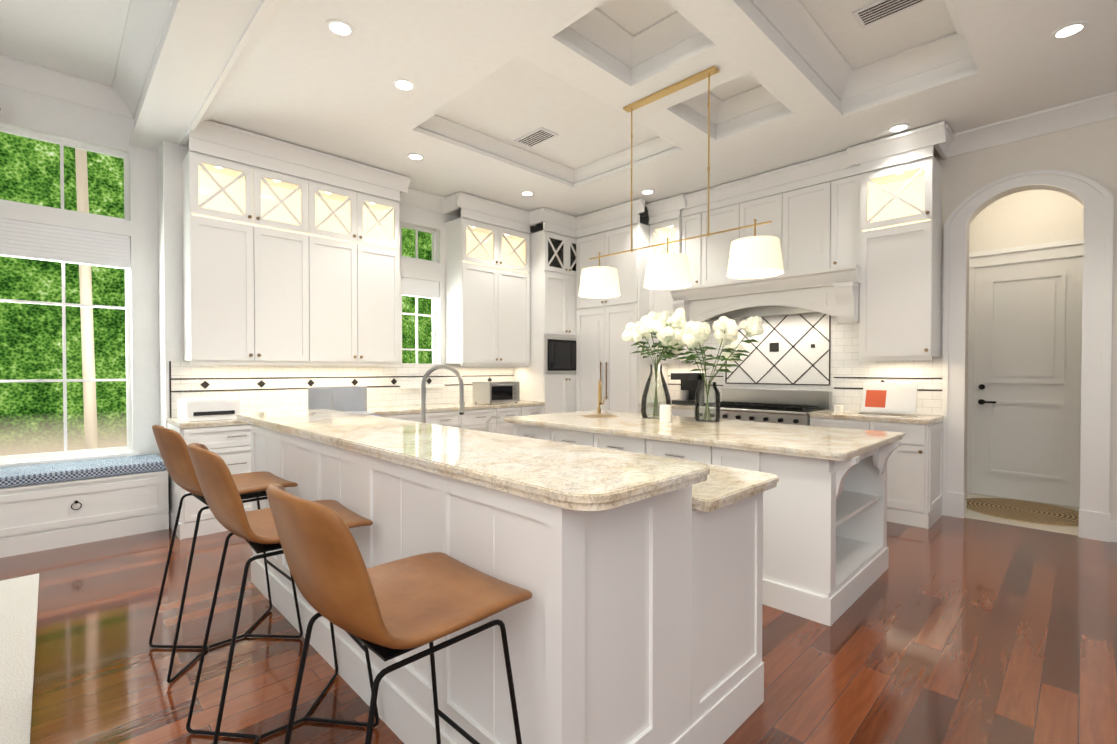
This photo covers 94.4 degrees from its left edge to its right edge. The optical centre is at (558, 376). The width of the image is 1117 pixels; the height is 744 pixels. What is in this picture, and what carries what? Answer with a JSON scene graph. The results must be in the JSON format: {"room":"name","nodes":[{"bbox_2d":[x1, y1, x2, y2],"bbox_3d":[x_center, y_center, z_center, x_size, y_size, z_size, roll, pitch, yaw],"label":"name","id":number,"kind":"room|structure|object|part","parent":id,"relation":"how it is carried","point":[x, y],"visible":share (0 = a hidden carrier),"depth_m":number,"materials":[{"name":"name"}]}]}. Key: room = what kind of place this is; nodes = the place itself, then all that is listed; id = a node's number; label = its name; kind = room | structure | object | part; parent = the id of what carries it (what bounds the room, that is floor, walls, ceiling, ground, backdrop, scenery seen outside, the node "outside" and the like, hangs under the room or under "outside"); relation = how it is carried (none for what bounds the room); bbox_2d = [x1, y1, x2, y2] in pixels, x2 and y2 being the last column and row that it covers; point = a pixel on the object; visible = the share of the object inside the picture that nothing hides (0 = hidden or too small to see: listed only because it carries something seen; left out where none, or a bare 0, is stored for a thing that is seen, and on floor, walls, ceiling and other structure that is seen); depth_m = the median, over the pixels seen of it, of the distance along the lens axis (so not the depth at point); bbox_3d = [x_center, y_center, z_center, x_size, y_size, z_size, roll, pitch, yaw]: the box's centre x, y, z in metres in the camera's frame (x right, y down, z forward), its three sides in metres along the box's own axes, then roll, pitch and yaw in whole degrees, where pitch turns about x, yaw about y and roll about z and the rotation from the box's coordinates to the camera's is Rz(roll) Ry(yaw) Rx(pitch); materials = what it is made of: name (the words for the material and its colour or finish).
{"room":"kitchen","nodes":[
{"label":"kitchen","id":0,"kind":"room"},
{"bbox_2d":[0,84,159,456],"bbox_3d":[-5.452,-0.752,3.134,4.800,4.100,0.150,-1,1,-44],"label":"wall","id":1,"kind":"structure","parent":0,"point":[18,106],"depth_m":4.65,"materials":[{"name":"white paint"}]},
{"bbox_2d":[0,120,139,467],"bbox_3d":[-4.171,-0.645,4.358,0.960,2.751,0.200,-1,1,-44],"label":"window","id":2,"kind":"structure","parent":1,"relation":"in","point":[35,240],"depth_m":4.40,"materials":[{"name":"white paint"}]},
{"bbox_2d":[157,140,513,504],"bbox_3d":[-1.708,-0.724,6.566,5.350,3.950,0.500,-1,1,-44],"label":"wall","id":3,"kind":"structure","parent":0,"point":[171,156],"depth_m":4.59,"materials":[{"name":"white paint"}]},
{"bbox_2d":[182,204,265,363],"bbox_3d":[-3.021,-0.792,4.650,0.533,1.298,0.368,-1,1,-44],"label":"upper cabinet","id":4,"kind":"object","parent":3,"relation":"attached to","point":[224,293],"depth_m":4.52,"materials":[{"name":"white paint"}]},
{"bbox_2d":[262,216,317,363],"bbox_3d":[-2.706,-0.796,4.960,0.594,1.298,0.368,-1,1,-44],"label":"upper cabinet","id":5,"kind":"object","parent":3,"relation":"attached to","point":[289,249],"depth_m":4.89,"materials":[{"name":"white paint"}]},
{"bbox_2d":[169,361,513,417],"bbox_3d":[-2.025,0.090,5.904,3.898,0.497,0.016,-1,1,-44],"label":"tile backsplash","id":6,"kind":"structure","parent":3,"relation":"attached to","point":[260,388],"depth_m":5.33,"materials":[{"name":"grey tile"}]},
{"bbox_2d":[318,228,365,363],"bbox_3d":[-2.369,-0.801,5.291,0.594,1.298,0.368,-1,1,-44],"label":"upper cabinet","id":7,"kind":"object","parent":3,"relation":"attached to","point":[341,255],"depth_m":5.23,"materials":[{"name":"white paint"}]},
{"bbox_2d":[366,236,399,363],"bbox_3d":[-2.053,-0.805,5.601,0.534,1.298,0.368,-1,1,-44],"label":"upper cabinet","id":8,"kind":"object","parent":3,"relation":"attached to","point":[382,256],"depth_m":5.53,"materials":[{"name":"white paint"}]},
{"bbox_2d":[400,220,444,388],"bbox_3d":[-1.714,-0.857,6.320,0.580,1.981,0.240,-1,1,-44],"label":"window","id":9,"kind":"structure","parent":3,"relation":"in","point":[415,287],"depth_m":6.36,"materials":[{"name":"white paint"}]},
{"bbox_2d":[446,256,501,363],"bbox_3d":[-1.071,-0.818,6.566,0.601,1.298,0.368,-1,1,-44],"label":"upper cabinet","id":10,"kind":"object","parent":3,"relation":"attached to","point":[473,283],"depth_m":6.40,"materials":[{"name":"white paint"}]},
{"bbox_2d":[502,260,529,363],"bbox_3d":[-0.729,-0.823,6.901,0.601,1.298,0.368,-1,1,-44],"label":"upper cabinet","id":11,"kind":"object","parent":3,"relation":"attached to","point":[515,277],"depth_m":6.82,"materials":[{"name":"white paint"}]},
{"bbox_2d":[0,0,1116,233],"bbox_3d":[-0.269,-2.354,1.545,10.000,0.750,9.350,-1,1,-44],"label":"crown molding","id":12,"kind":"structure","parent":3,"relation":"attached to","point":[208,46],"depth_m":3.90,"materials":[{"name":"white paint"}]},
{"bbox_2d":[0,515,1116,743],"bbox_3d":[-0.496,1.366,1.828,10.000,0.100,10.000,-1,1,-44],"label":"floor","id":13,"kind":"structure","parent":0,"point":[942,629],"depth_m":2.44,"materials":[{"name":"brown wood"}]},
{"bbox_2d":[0,573,38,743],"bbox_3d":[-3.730,1.313,1.209,3.520,0.021,2.550,-1,1,-44],"label":"shag rug","id":14,"kind":"object","parent":13,"relation":"on","point":[18,608],"visible":1,"depth_m":2.40,"materials":[{"name":"white fabric"}]},
{"bbox_2d":[0,454,168,557],"bbox_3d":[-4.834,1.009,3.232,3.785,0.575,0.604,-1,1,-44],"label":"seat","id":15,"kind":"object","parent":13,"relation":"on","point":[48,506],"visible":0.96,"depth_m":4.00,"materials":[{"name":"white paint"}]},
{"bbox_2d":[0,454,165,488],"bbox_3d":[-4.806,0.762,3.264,3.675,0.083,0.560,-1,1,-44],"label":"cushion","id":16,"kind":"object","parent":15,"relation":"on","point":[94,470],"depth_m":4.05,"materials":[{"name":"fabric"}]},
{"bbox_2d":[166,420,249,539],"bbox_3d":[-2.916,0.838,4.587,0.799,0.880,0.638,-1,1,-44],"label":"base cabinet","id":17,"kind":"object","parent":13,"relation":"on","point":[228,441],"depth_m":4.24,"materials":[{"name":"white paint"}]},
{"bbox_2d":[166,400,545,427],"bbox_3d":[-1.803,0.365,5.663,3.928,0.036,0.653,-1,1,-44],"label":"countertop","id":18,"kind":"structure","parent":17,"relation":"on","point":[181,423],"depth_m":5.63,"materials":[{"name":"beige stone"}]},
{"bbox_2d":[177,397,239,421],"bbox_3d":[-3.024,0.271,4.466,0.370,0.175,0.472,-1,1,-44],"label":"printer","id":19,"kind":"object","parent":18,"relation":"on","point":[204,408],"visible":0.98,"depth_m":4.31,"materials":[{"name":"white plastic"}]},
{"bbox_2d":[308,386,374,414],"bbox_3d":[-1.844,0.224,4.399,0.521,0.270,0.519,-1,1,-44],"label":"basket","id":20,"kind":"object","parent":18,"relation":"on","point":[352,399],"visible":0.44,"depth_m":4.59,"materials":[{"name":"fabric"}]},
{"bbox_2d":[472,381,519,403],"bbox_3d":[-0.776,0.195,6.528,0.470,0.270,0.398,-1,1,-44],"label":"toaster oven","id":21,"kind":"object","parent":18,"relation":"on","point":[489,392],"visible":0.96,"depth_m":6.40,"materials":[{"name":"silver metal"}]},
{"bbox_2d":[149,425,302,682],"bbox_3d":[-1.631,0.760,2.527,0.459,1.088,0.554,1,1,44],"label":"stool","id":22,"kind":"object","parent":13,"relation":"on","point":[173,450],"visible":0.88,"depth_m":2.40,"materials":[{"name":"beige leather"}]},
{"bbox_3d":[-1.632,0.387,2.521,0.460,0.348,0.556,1,1,44],"label":"seat","id":23,"kind":"part","parent":22,"relation":"part of","materials":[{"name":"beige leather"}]},
{"bbox_2d":[246,424,281,613],"bbox_3d":[-1.518,0.791,3.270,0.606,1.010,0.599,-1,1,-44],"label":"base cabinet","id":24,"kind":"object","parent":13,"relation":"on","point":[261,444],"depth_m":3.11,"materials":[{"name":"white paint"}]},
{"bbox_2d":[186,443,378,743],"bbox_3d":[-1.028,0.768,1.914,0.554,1.088,0.459,-1,1,-41],"label":"stool","id":25,"kind":"object","parent":13,"relation":"on","point":[256,530],"visible":0.81,"depth_m":1.72,"materials":[{"name":"beige leather"}]},
{"bbox_3d":[-1.030,0.395,1.908,0.556,0.348,0.460,-1,1,-41],"label":"seat","id":26,"kind":"part","parent":25,"relation":"part of","materials":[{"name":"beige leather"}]},
{"bbox_2d":[278,432,317,651],"bbox_3d":[-1.146,0.796,2.891,0.606,1.010,0.644,-1,1,-44],"label":"base cabinet","id":27,"kind":"object","parent":13,"relation":"on","point":[297,462],"depth_m":2.68,"materials":[{"name":"white paint"}]},
{"bbox_2d":[314,444,369,706],"bbox_3d":[-0.757,0.801,2.496,0.606,1.010,0.644,-1,1,-44],"label":"base cabinet","id":28,"kind":"object","parent":13,"relation":"on","point":[341,473],"depth_m":2.23,"materials":[{"name":"white paint"}]},
{"bbox_2d":[382,412,393,419],"bbox_3d":[-2.151,0.828,5.318,0.602,0.880,0.666,-1,1,-44],"label":"base cabinet","id":29,"kind":"object","parent":13,"relation":"on","point":[391,414],"depth_m":5.28,"materials":[{"name":"white paint"}]},
{"bbox_2d":[266,484,531,743],"bbox_3d":[-0.398,0.777,1.272,0.459,1.088,0.554,1,1,45],"label":"stool","id":30,"kind":"object","parent":13,"relation":"on","point":[385,612],"visible":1,"depth_m":1.12,"materials":[{"name":"beige leather"}]},
{"bbox_3d":[-0.399,0.404,1.265,0.460,0.348,0.556,1,1,45],"label":"seat","id":31,"kind":"part","parent":30,"relation":"part of","materials":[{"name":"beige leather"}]},
{"bbox_3d":[-0.395,0.956,1.277,0.459,0.730,0.547,1,1,45],"label":"frame","id":32,"kind":"part","parent":30,"relation":"part of","materials":[{"name":"black metal"}]},
{"bbox_2d":[366,456,445,743],"bbox_3d":[-0.369,0.807,2.100,0.606,1.010,0.644,-1,1,-44],"label":"panel","id":33,"kind":"object","parent":13,"relation":"on","point":[406,507],"depth_m":1.85,"materials":[{"name":"white paint"}]},
{"bbox_2d":[394,412,433,423],"bbox_3d":[-1.825,0.823,5.658,0.582,0.880,0.638,-1,1,-44],"label":"base cabinet","id":34,"kind":"object","parent":13,"relation":"on","point":[422,417],"depth_m":5.45,"materials":[{"name":"white paint"}]},
{"bbox_2d":[434,408,461,427],"bbox_3d":[-1.519,0.819,5.958,0.521,0.880,0.638,-1,1,-44],"label":"base cabinet","id":35,"kind":"object","parent":13,"relation":"on","point":[452,417],"depth_m":5.80,"materials":[{"name":"white paint"}]},
{"bbox_2d":[462,408,501,431],"bbox_3d":[-1.155,0.814,6.316,0.622,0.880,0.638,-1,1,-44],"label":"base cabinet","id":36,"kind":"object","parent":13,"relation":"on","point":[480,419],"depth_m":6.10,"materials":[{"name":"white paint"}]},
{"bbox_2d":[502,404,525,435],"bbox_3d":[-0.812,0.810,6.653,0.461,0.880,0.638,-1,1,-44],"label":"base cabinet","id":37,"kind":"object","parent":13,"relation":"on","point":[514,410],"depth_m":6.43,"materials":[{"name":"white paint"}]},
{"bbox_2d":[526,404,545,439],"bbox_3d":[-0.570,0.806,6.890,0.461,0.880,0.638,-1,1,-44],"label":"base cabinet","id":38,"kind":"object","parent":13,"relation":"on","point":[531,409],"depth_m":6.70,"materials":[{"name":"white paint"}]},
{"bbox_2d":[514,220,581,443],"bbox_3d":[-0.077,-0.408,7.307,0.850,3.298,0.711,-1,1,-44],"label":"tall cabinet","id":39,"kind":"object","parent":13,"relation":"on","point":[553,254],"depth_m":6.97,"materials":[{"name":"white paint"}]},
{"bbox_2d":[446,480,705,743],"bbox_3d":[0.028,0.812,1.734,0.660,1.010,0.615,-1,1,-44],"label":"base cabinet","id":40,"kind":"object","parent":13,"relation":"on","point":[636,618],"depth_m":1.48,"materials":[{"name":"white paint"}]},
{"bbox_2d":[234,409,721,515],"bbox_3d":[-0.840,0.278,2.520,0.600,0.036,3.210,-1,1,-44],"label":"countertop","id":41,"kind":"structure","parent":40,"relation":"on","point":[584,480],"depth_m":1.70,"materials":[{"name":"beige stone"}]},
{"bbox_2d":[578,212,653,451],"bbox_3d":[0.713,-0.403,6.931,0.250,3.298,1.113,-1,1,-44],"label":"tall cabinet","id":42,"kind":"object","parent":13,"relation":"on","point":[603,354],"depth_m":6.72,"materials":[{"name":"white paint"}]},
{"bbox_2d":[654,224,669,403],"bbox_3d":[0.948,-0.357,7.162,0.408,3.200,1.113,-1,1,-44],"label":"tall cabinet","id":43,"kind":"object","parent":13,"relation":"on","point":[660,234],"depth_m":6.74,"materials":[{"name":"white paint"}]},
{"bbox_2d":[646,408,725,467],"bbox_3d":[1.524,0.813,6.428,0.638,0.880,0.816,-1,1,-44],"label":"base cabinet","id":44,"kind":"object","parent":13,"relation":"on","point":[686,412],"depth_m":6.05,"materials":[{"name":"white paint"}]},
{"bbox_2d":[646,400,700,407],"bbox_3d":[1.518,0.355,6.416,0.653,0.036,0.816,-1,1,-44],"label":"countertop","id":45,"kind":"structure","parent":44,"relation":"on","point":[672,405],"depth_m":6.12,"materials":[{"name":"beige stone"}]},
{"bbox_2d":[671,373,704,404],"bbox_3d":[1.589,0.142,6.354,0.380,0.380,0.240,-1,1,-44],"label":"coffee machine","id":46,"kind":"object","parent":45,"relation":"on","point":[689,383],"visible":0.92,"depth_m":6.29,"materials":[{"name":"black plastic"}]},
{"bbox_2d":[514,424,902,625],"bbox_3d":[0.937,0.846,3.995,1.200,0.880,2.705,-1,1,-44],"label":"kitchen island","id":47,"kind":"object","parent":13,"relation":"on","point":[825,555],"depth_m":2.93,"materials":[{"name":"white paint"}]},
{"bbox_2d":[503,412,903,459],"bbox_3d":[0.910,0.387,4.015,1.250,0.036,2.770,-1,1,-44],"label":"island countertop","id":48,"kind":"structure","parent":47,"relation":"on","point":[814,443],"depth_m":3.47,"materials":[{"name":"beige stone"}]},
{"bbox_2d":[660,405,670,422],"bbox_3d":[0.854,0.293,4.120,0.090,0.138,0.090,-1,1,-44],"label":"candle","id":49,"kind":"object","parent":48,"relation":"on","point":[665,413],"visible":1,"depth_m":4.08,"materials":[{"name":"white wax"}]},
{"bbox_2d":[622,308,763,421],"bbox_3d":[1.070,-0.124,4.409,0.812,0.965,1.223,-1,1,-44],"label":"flower arrangement","id":50,"kind":"object","parent":48,"relation":"on","point":[663,326],"visible":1,"depth_m":4.28,"materials":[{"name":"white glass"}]},
{"bbox_3d":[0.858,0.122,4.542,0.270,0.470,0.270,-1,1,-44],"label":"tall glass","id":51,"kind":"part","parent":50,"relation":"part of","materials":[{"name":"green"}]},
{"bbox_2d":[669,316,763,421],"bbox_3d":[1.261,-0.064,4.235,0.783,0.851,0.706,-1,1,-44],"label":"flowers","id":52,"kind":"object","parent":50,"relation":"on","point":[692,334],"depth_m":4.16,"materials":[{"name":"white plant"}]},
{"bbox_2d":[706,492,763,743],"bbox_3d":[0.451,0.872,2.098,0.560,0.880,0.539,-1,1,-44],"label":"island end panel","id":53,"kind":"object","parent":13,"relation":"on","point":[734,534],"depth_m":1.92,"materials":[{"name":"white paint"}]},
{"bbox_2d":[694,468,778,511],"bbox_3d":[-0.775,0.397,3.363,0.589,0.036,4.200,-1,1,-44],"label":"countertop","id":54,"kind":"structure","parent":53,"relation":"on","point":[733,485],"depth_m":1.89,"materials":[{"name":"beige stone"}]},
{"bbox_2d":[693,388,831,425],"bbox_3d":[2.190,0.705,5.648,0.777,1.113,1.220,-1,1,-44],"label":"range","id":55,"kind":"object","parent":13,"relation":"on","point":[795,407],"visible":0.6,"depth_m":5.54,"materials":[{"name":"silver metal"}]},
{"bbox_2d":[810,416,943,528],"bbox_3d":[3.008,0.833,4.916,0.638,0.880,0.966,-1,1,-44],"label":"base cabinet","id":56,"kind":"object","parent":13,"relation":"on","point":[915,467],"depth_m":4.49,"materials":[{"name":"white paint"}]},
{"bbox_2d":[810,410,943,423],"bbox_3d":[3.005,0.375,4.902,0.653,0.036,0.971,-1,1,-44],"label":"countertop","id":57,"kind":"structure","parent":56,"relation":"on","point":[849,415],"depth_m":4.67,"materials":[{"name":"beige stone"}]},
{"bbox_2d":[834,405,842,412],"bbox_3d":[2.751,0.315,5.072,0.080,0.070,0.080,-1,1,-44],"label":"candle jar","id":58,"kind":"object","parent":57,"relation":"on","point":[838,408],"visible":0.94,"depth_m":5.04,"materials":[{"name":"white wax"}]},
{"bbox_2d":[860,382,918,415],"bbox_3d":[3.110,0.202,4.877,0.160,0.300,0.460,-1,1,-44],"label":"cookbook stand","id":59,"kind":"object","parent":57,"relation":"on","point":[890,398],"visible":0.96,"depth_m":4.88,"materials":[{"name":"white paper"}]},
{"bbox_2d":[0,0,1116,222],"bbox_3d":[-0.268,-2.492,1.649,10.150,0.720,9.500,-1,1,-44],"label":"ceiling","id":60,"kind":"structure","parent":0,"point":[305,78],"depth_m":3.86,"materials":[{"name":"white paint"}]},
{"bbox_2d":[134,0,177,125],"bbox_3d":[-0.478,-2.334,1.445,0.280,0.590,9.500,-1,1,-44],"label":"beam","id":61,"kind":"structure","parent":60,"relation":"attached to","point":[173,6],"depth_m":3.62,"materials":[{"name":"white paint"}]},
{"bbox_2d":[325,19,354,37],"bbox_3d":[-1.346,-2.150,3.188,0.168,0.005,0.168,1,1,37],"label":"recessed light","id":62,"kind":"object","parent":60,"relation":"in","point":[341,27],"depth_m":3.18,"materials":[{"name":"white paint"}]},
{"bbox_2d":[392,78,415,91],"bbox_3d":[-1.142,-2.159,3.822,0.168,0.005,0.168,1,1,37],"label":"recessed light","id":63,"kind":"object","parent":60,"relation":"in","point":[406,84],"depth_m":3.81,"materials":[{"name":"white paint"}]},
{"bbox_2d":[407,153,423,160],"bbox_3d":[-1.414,-2.176,5.111,0.168,0.005,0.168,1,1,37],"label":"recessed light","id":64,"kind":"object","parent":60,"relation":"in","point":[414,156],"depth_m":5.10,"materials":[{"name":"white paint"}]},
{"bbox_2d":[520,191,533,195],"bbox_3d":[-0.371,-2.191,6.177,0.168,0.005,0.168,1,1,37],"label":"recessed light","id":65,"kind":"object","parent":60,"relation":"in","point":[524,193],"depth_m":6.17,"materials":[{"name":"white paint"}]},
{"bbox_2d":[514,127,557,147],"bbox_3d":[-0.219,-2.341,5.063,0.220,0.013,0.400,-1,1,-44],"label":"ceiling vent","id":66,"kind":"object","parent":60,"relation":"in","point":[540,135],"depth_m":5.04,"materials":[{"name":"white metal"}]},
{"bbox_2d":[640,189,654,194],"bbox_3d":[1.056,-2.190,6.121,0.168,0.005,0.168,1,1,37],"label":"recessed light","id":67,"kind":"object","parent":60,"relation":"in","point":[646,192],"depth_m":6.13,"materials":[{"name":"white paint"}]},
{"bbox_2d":[579,66,783,297],"bbox_3d":[0.824,-1.424,3.899,0.356,1.473,1.716,-1,1,-44],"label":"pendant light","id":68,"kind":"object","parent":60,"relation":"hanging from","point":[753,257],"visible":1,"depth_m":3.75,"materials":[{"name":"white fabric"}]},
{"bbox_2d":[852,0,928,28],"bbox_3d":[2.184,-2.439,3.399,0.220,0.013,0.400,-1,1,-44],"label":"ceiling vent","id":69,"kind":"object","parent":60,"relation":"in","point":[872,13],"depth_m":3.43,"materials":[{"name":"white metal"}]},
{"bbox_2d":[887,123,909,132],"bbox_3d":[2.965,-2.168,4.506,0.168,0.005,0.168,1,1,37],"label":"recessed light","id":70,"kind":"object","parent":60,"relation":"in","point":[899,128],"depth_m":4.50,"materials":[{"name":"white paint"}]},
{"bbox_2d":[1050,21,1088,39],"bbox_3d":[3.173,-2.150,3.210,0.168,0.005,0.168,1,1,37],"label":"recessed light","id":71,"kind":"object","parent":60,"relation":"in","point":[1069,29],"depth_m":3.21,"materials":[{"name":"white paint"}]},
{"bbox_2d":[965,493,1079,535],"bbox_3d":[5.122,1.317,5.383,3.000,0.100,3.600,-1,1,-44],"label":"floor","id":72,"kind":"structure","parent":0,"point":[1071,530],"depth_m":4.57,"materials":[{"name":"beige"}]},
{"bbox_2d":[967,498,1078,525],"bbox_3d":[4.418,1.267,4.900,0.940,0.011,0.940,-1,1,-44],"label":"jute rug","id":73,"kind":"object","parent":72,"relation":"on","point":[1028,511],"visible":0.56,"depth_m":4.85,"materials":[{"name":"beige wicker"}]},
{"bbox_2d":[969,190,1083,507],"bbox_3d":[4.997,-0.530,5.164,0.150,3.600,2.000,-1,1,-44],"label":"wall","id":74,"kind":"structure","parent":0,"point":[1027,217],"depth_m":5.25,"materials":[{"name":"beige paint"}]},
{"bbox_2d":[967,238,1082,506],"bbox_3d":[4.922,-0.029,5.097,0.060,2.600,1.700,-1,1,-44],"label":"door","id":75,"kind":"structure","parent":74,"relation":"attached to","point":[1024,374],"depth_m":5.26,"materials":[{"name":"white paint"}]},
{"bbox_2d":[937,117,1116,520],"bbox_3d":[2.809,-0.712,5.676,0.150,3.950,7.500,-1,1,-44],"label":"wall","id":76,"kind":"structure","parent":0,"point":[1089,151],"depth_m":4.29,"materials":[{"name":"beige paint"}]},
{"bbox_2d":[650,288,697,363],"bbox_3d":[1.470,-0.839,6.609,0.428,1.258,0.446,-1,1,-44],"label":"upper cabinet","id":77,"kind":"object","parent":76,"relation":"attached to","point":[670,300],"depth_m":6.38,"materials":[{"name":"white paint"}]},
{"bbox_2d":[678,200,717,295],"bbox_3d":[1.743,-1.555,6.336,0.408,0.978,0.353,-1,1,-44],"label":"upper cabinet","id":78,"kind":"object","parent":76,"relation":"attached to","point":[692,223],"depth_m":6.18,"materials":[{"name":"white paint"}]},
{"bbox_2d":[706,192,757,291],"bbox_3d":[1.997,-1.552,6.091,0.388,0.978,0.594,-1,1,-44],"label":"upper cabinet","id":79,"kind":"object","parent":76,"relation":"attached to","point":[729,212],"depth_m":5.92,"materials":[{"name":"white paint"}]},
{"bbox_2d":[746,180,801,287],"bbox_3d":[2.329,-1.547,5.754,0.388,0.978,0.596,-1,1,-44],"label":"upper cabinet","id":80,"kind":"object","parent":76,"relation":"attached to","point":[772,202],"depth_m":5.49,"materials":[{"name":"white paint"}]},
{"bbox_2d":[668,264,943,414],"bbox_3d":[2.521,-0.349,5.851,0.024,1.420,3.007,-1,1,-44],"label":"tile backsplash","id":81,"kind":"structure","parent":76,"relation":"attached to","point":[814,352],"depth_m":5.61,"materials":[{"name":"white tile"}]},
{"bbox_2d":[790,172,845,283],"bbox_3d":[2.660,-1.543,5.416,0.388,0.978,0.594,-1,1,-44],"label":"upper cabinet","id":82,"kind":"object","parent":76,"relation":"attached to","point":[805,192],"depth_m":5.27,"materials":[{"name":"white paint"}]},
{"bbox_2d":[822,160,877,275],"bbox_3d":[2.900,-1.539,5.158,0.408,0.978,0.353,-1,1,-44],"label":"upper cabinet","id":83,"kind":"object","parent":76,"relation":"attached to","point":[849,192],"depth_m":5.03,"materials":[{"name":"white paint"}]},
{"bbox_2d":[858,208,941,359],"bbox_3d":[3.201,-0.815,4.847,0.428,1.258,0.566,-1,1,-44],"label":"upper cabinet","id":84,"kind":"object","parent":76,"relation":"attached to","point":[900,257],"depth_m":4.69,"materials":[{"name":"white paint"}]},
{"bbox_2d":[942,170,1113,541],"bbox_3d":[3.929,-0.224,4.400,0.050,3.008,1.080,-1,1,-44],"label":"door frame","id":85,"kind":"structure","parent":76,"relation":"attached to","point":[1096,198],"depth_m":4.12,"materials":[{"name":"white paint"}]},
{"bbox_2d":[1110,521,1116,541],"bbox_3d":[4.470,1.207,3.892,0.018,0.160,2.590,-1,1,-44],"label":"baseboard","id":86,"kind":"structure","parent":76,"relation":"attached to","point":[1113,532],"depth_m":4.03,"materials":[{"name":"white paint"}]},
{"label":"outside","id":87,"kind":"structure","parent":0,"visible":0},
{"bbox_2d":[0,132,431,455],"bbox_3d":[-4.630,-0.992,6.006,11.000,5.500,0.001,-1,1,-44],"label":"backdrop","id":88,"kind":"structure","parent":87,"point":[31,413],"depth_m":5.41,"materials":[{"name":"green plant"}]},
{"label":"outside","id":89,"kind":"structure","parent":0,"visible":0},
{"bbox_2d":[75,148,97,448],"bbox_3d":[-4.638,-0.829,5.081,0.170,4.802,0.190,-1,1,-44],"label":"trunk","id":90,"kind":"object","parent":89,"point":[89,388],"visible":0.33,"depth_m":5.05,"materials":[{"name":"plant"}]}
]}

